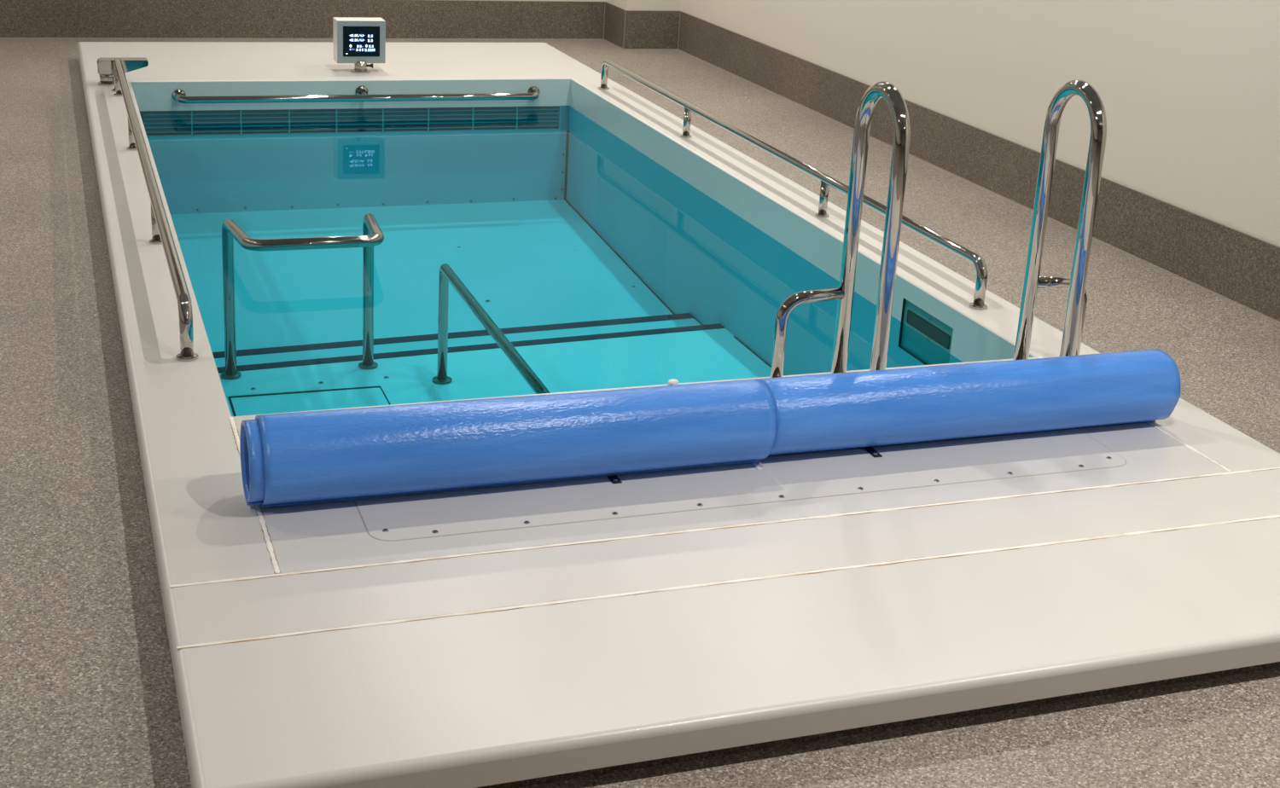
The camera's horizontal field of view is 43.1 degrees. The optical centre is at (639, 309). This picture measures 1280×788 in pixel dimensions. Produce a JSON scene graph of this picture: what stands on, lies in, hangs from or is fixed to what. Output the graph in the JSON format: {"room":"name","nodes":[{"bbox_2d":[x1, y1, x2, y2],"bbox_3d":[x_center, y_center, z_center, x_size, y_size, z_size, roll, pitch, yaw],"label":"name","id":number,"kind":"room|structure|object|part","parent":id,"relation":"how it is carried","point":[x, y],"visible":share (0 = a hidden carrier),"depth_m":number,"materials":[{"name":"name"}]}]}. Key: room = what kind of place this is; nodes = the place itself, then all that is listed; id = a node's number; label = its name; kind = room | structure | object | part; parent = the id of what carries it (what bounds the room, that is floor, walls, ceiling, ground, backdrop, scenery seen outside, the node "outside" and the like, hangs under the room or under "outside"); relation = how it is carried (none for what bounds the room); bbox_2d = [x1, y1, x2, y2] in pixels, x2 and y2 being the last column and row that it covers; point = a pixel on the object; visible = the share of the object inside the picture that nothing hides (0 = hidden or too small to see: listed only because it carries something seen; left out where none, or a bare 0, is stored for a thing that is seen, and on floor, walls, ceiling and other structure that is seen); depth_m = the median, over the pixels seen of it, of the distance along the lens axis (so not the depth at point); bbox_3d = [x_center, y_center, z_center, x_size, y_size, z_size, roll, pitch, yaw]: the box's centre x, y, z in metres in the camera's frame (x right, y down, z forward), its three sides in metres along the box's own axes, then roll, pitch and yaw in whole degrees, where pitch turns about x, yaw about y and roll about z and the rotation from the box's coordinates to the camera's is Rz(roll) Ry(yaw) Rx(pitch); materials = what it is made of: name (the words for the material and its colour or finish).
{"room":"indoor therapy pool","nodes":[
{"label":"indoor therapy pool","id":0,"kind":"room"},
{"bbox_2d":[500,0,606,1],"bbox_3d":[-3.100,-2.891,9.597,7.150,2.550,0.100,-3,19,-20],"label":"wall","id":1,"kind":"structure","parent":0,"point":[501,0],"depth_m":10.80,"materials":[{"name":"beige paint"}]},
{"bbox_2d":[0,0,605,38],"bbox_3d":[-3.328,-1.770,9.832,6.558,0.249,0.012,-3,19,-20],"label":"baseboard","id":2,"kind":"structure","parent":1,"relation":"attached to","point":[249,19],"depth_m":10.21,"materials":[{"name":"plastic"}]},
{"bbox_2d":[0,38,1279,787],"bbox_3d":[-0.709,0.620,3.440,7.150,0.120,14.820,-3,19,-20],"label":"floor","id":3,"kind":"structure","parent":0,"point":[89,696],"depth_m":3.92,"materials":[{"name":"plastic"}]},
{"bbox_2d":[77,41,1279,787],"bbox_3d":[-0.655,-0.052,6.396,2.747,0.844,7.415,-3,19,-20],"label":"pool","id":4,"kind":"object","parent":3,"relation":"on","point":[525,635],"visible":0.9,"depth_m":3.71,"materials":[{"name":"plastic"}]},
{"bbox_2d":[96,57,148,86],"bbox_3d":[-2.542,-1.167,7.963,0.239,0.126,0.102,-3,19,-20],"label":"spout","id":5,"kind":"object","parent":4,"relation":"on","point":[105,65],"visible":0.85,"depth_m":7.92,"materials":[{"name":"silver metal"}]},
{"bbox_3d":[-2.613,-1.140,7.950,0.072,0.075,0.072,-3,19,-20],"label":"post","id":6,"kind":"part","parent":5,"relation":"part of","materials":[{"name":"silver metal"}]},
{"bbox_2d":[111,58,198,361],"bbox_3d":[-1.862,-0.540,6.060,0.058,0.166,3.948,-3,19,-20],"label":"handrail","id":7,"kind":"object","parent":4,"relation":"on","point":[161,233],"visible":1,"depth_m":5.13,"materials":[{"name":"silver metal"}]},
{"bbox_3d":[-2.473,-1.085,7.691,0.034,0.144,0.034,-3,19,-20],"label":"post","id":8,"kind":"part","parent":7,"relation":"part of","materials":[{"name":"silver metal"}]},
{"bbox_3d":[-2.078,-0.726,6.638,0.034,0.144,0.034,-3,19,-20],"label":"post","id":9,"kind":"part","parent":7,"relation":"part of","materials":[{"name":"silver metal"}]},
{"bbox_3d":[-1.599,-0.290,5.363,0.034,0.144,0.034,-3,19,-20],"label":"post","id":10,"kind":"part","parent":7,"relation":"part of","materials":[{"name":"silver metal"}]},
{"bbox_2d":[221,213,383,379],"bbox_3d":[-1.213,-0.008,5.922,0.594,0.649,0.488,-3,19,-20],"label":"guard rail","id":11,"kind":"object","parent":4,"relation":"on","point":[373,235],"visible":1,"depth_m":5.98,"materials":[{"name":"silver metal"}]},
{"bbox_2d":[139,105,570,137],"bbox_3d":[-1.481,-1.002,8.561,2.300,0.136,0.062,-3,19,-20],"label":"grille","id":12,"kind":"object","parent":4,"relation":"attached to","point":[159,121],"depth_m":8.54,"materials":[{"name":"teal"}]},
{"bbox_2d":[172,85,539,103],"bbox_3d":[-1.437,-1.118,8.448,1.926,0.077,0.105,-3,19,-20],"label":"grab bar","id":13,"kind":"object","parent":4,"relation":"attached to","point":[178,96],"visible":1,"depth_m":8.40,"materials":[{"name":"silver metal"}]},
{"bbox_2d":[332,17,385,73],"bbox_3d":[-1.497,-1.409,8.660,0.258,0.275,0.157,-3,19,-20],"label":"control display","id":14,"kind":"object","parent":4,"relation":"on","point":[359,41],"visible":1,"depth_m":8.61,"materials":[{"name":"white plastic"}]},
{"bbox_2d":[432,263,550,394],"bbox_3d":[-0.465,0.299,5.276,0.074,0.538,1.899,-3,19,-18],"label":"handrail","id":15,"kind":"object","parent":4,"relation":"on","point":[446,274],"visible":0.78,"depth_m":5.68,"materials":[{"name":"silver metal"}]},
{"bbox_2d":[239,378,775,508],"bbox_3d":[-0.282,0.296,3.667,1.198,0.202,0.203,-3,19,-20],"label":"cover","id":16,"kind":"object","parent":4,"relation":"on","point":[311,457],"visible":1,"depth_m":3.57,"materials":[{"name":"blue plastic"}]},
{"bbox_2d":[147,106,963,376],"bbox_3d":[-0.717,-0.028,6.569,2.300,0.685,4.600,-3,19,-20],"label":"basin","id":17,"kind":"object","parent":4,"relation":"in","point":[591,253],"depth_m":7.81,"materials":[{"name":"teal liquid"}]},
{"bbox_2d":[606,475,622,483],"bbox_3d":[-0.070,0.381,3.761,0.022,0.005,0.110,-3,19,-20],"label":"tab","id":18,"kind":"object","parent":4,"relation":"on","point":[614,480],"visible":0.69,"depth_m":3.73,"materials":[{"name":"black plastic"}]},
{"bbox_2d":[667,378,762,470],"bbox_3d":[0.185,0.284,4.098,0.031,0.014,0.598,-3,19,-20],"label":"strap","id":19,"kind":"object","parent":4,"relation":"on","point":[672,382],"visible":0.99,"depth_m":4.34,"materials":[{"name":"white"}]},
{"bbox_3d":[0.089,0.196,4.355,0.031,0.014,0.021,-3,19,-20],"label":"knob","id":20,"kind":"part","parent":19,"relation":"part of","materials":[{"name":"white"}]},
{"bbox_3d":[0.226,0.333,3.977,2.294,0.002,0.850,-3,19,-20],"label":"inset panel","id":21,"kind":"part","parent":4,"relation":"part of","materials":[{"name":"white plastic"}]},
{"bbox_3d":[0.244,0.355,3.907,1.879,0.001,0.518,-3,19,-20],"label":"plate","id":22,"kind":"part","parent":4,"relation":"part of","materials":[{"name":"white plastic"}]},
{"bbox_2d":[598,58,987,309],"bbox_3d":[0.450,-0.666,6.862,0.058,0.166,3.868,-3,19,-20],"label":"handrail","id":23,"kind":"object","parent":4,"relation":"on","point":[978,261],"visible":1,"depth_m":6.20,"materials":[{"name":"silver metal"}]},
{"bbox_3d":[0.217,-0.867,7.485,0.034,0.144,0.034,-3,19,-20],"label":"post","id":24,"kind":"part","parent":23,"relation":"part of","materials":[{"name":"silver metal"}]},
{"bbox_3d":[0.702,-0.425,6.192,0.034,0.144,0.034,-3,19,-20],"label":"post","id":25,"kind":"part","parent":23,"relation":"part of","materials":[{"name":"silver metal"}]},
{"bbox_2d":[770,81,910,378],"bbox_3d":[0.511,-0.162,4.174,0.253,0.852,0.280,-3,19,-20],"label":"grab rail","id":26,"kind":"object","parent":4,"relation":"on","point":[844,293],"visible":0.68,"depth_m":4.19,"materials":[{"name":"silver metal"}]},
{"bbox_2d":[863,447,882,457],"bbox_3d":[0.561,0.341,3.998,0.022,0.005,0.120,-3,19,-20],"label":"tab","id":27,"kind":"object","parent":4,"relation":"on","point":[874,453],"visible":0.68,"depth_m":3.97,"materials":[{"name":"black plastic"}]},
{"bbox_2d":[757,349,1181,456],"bbox_3d":[0.823,0.231,4.078,1.147,0.194,0.191,-3,19,-20],"label":"cover","id":28,"kind":"object","parent":4,"relation":"on","point":[851,410],"visible":0.98,"depth_m":4.00,"materials":[{"name":"blue plastic"}]},
{"bbox_2d":[1013,79,1106,360],"bbox_3d":[1.223,-0.202,4.427,0.243,0.852,0.280,-3,19,-20],"label":"grab rail","id":29,"kind":"object","parent":4,"relation":"on","point":[1077,298],"visible":0.78,"depth_m":4.37,"materials":[{"name":"silver metal"}]},
{"bbox_2d":[606,0,681,11],"bbox_3d":[0.078,-2.989,10.464,0.380,2.550,0.420,-3,19,-20],"label":"wall","id":30,"kind":"structure","parent":0,"point":[676,5],"depth_m":10.58,"materials":[{"name":"beige paint"}]},
{"bbox_2d":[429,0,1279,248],"bbox_3d":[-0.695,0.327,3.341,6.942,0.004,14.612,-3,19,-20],"label":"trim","id":31,"kind":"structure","parent":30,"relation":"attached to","point":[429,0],"depth_m":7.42,"materials":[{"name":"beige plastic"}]},
{"bbox_2d":[680,0,1279,246],"bbox_3d":[2.679,-0.839,4.213,0.100,2.550,14.620,-3,19,-20],"label":"wall","id":32,"kind":"structure","parent":0,"point":[1189,90],"depth_m":6.43,"materials":[{"name":"beige paint"}]},
{"bbox_2d":[0,1,1279,323],"bbox_3d":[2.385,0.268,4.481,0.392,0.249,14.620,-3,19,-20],"label":"baseboard","id":33,"kind":"structure","parent":32,"relation":"attached to","point":[1241,268],"depth_m":7.13,"materials":[{"name":"plastic"}]}
]}

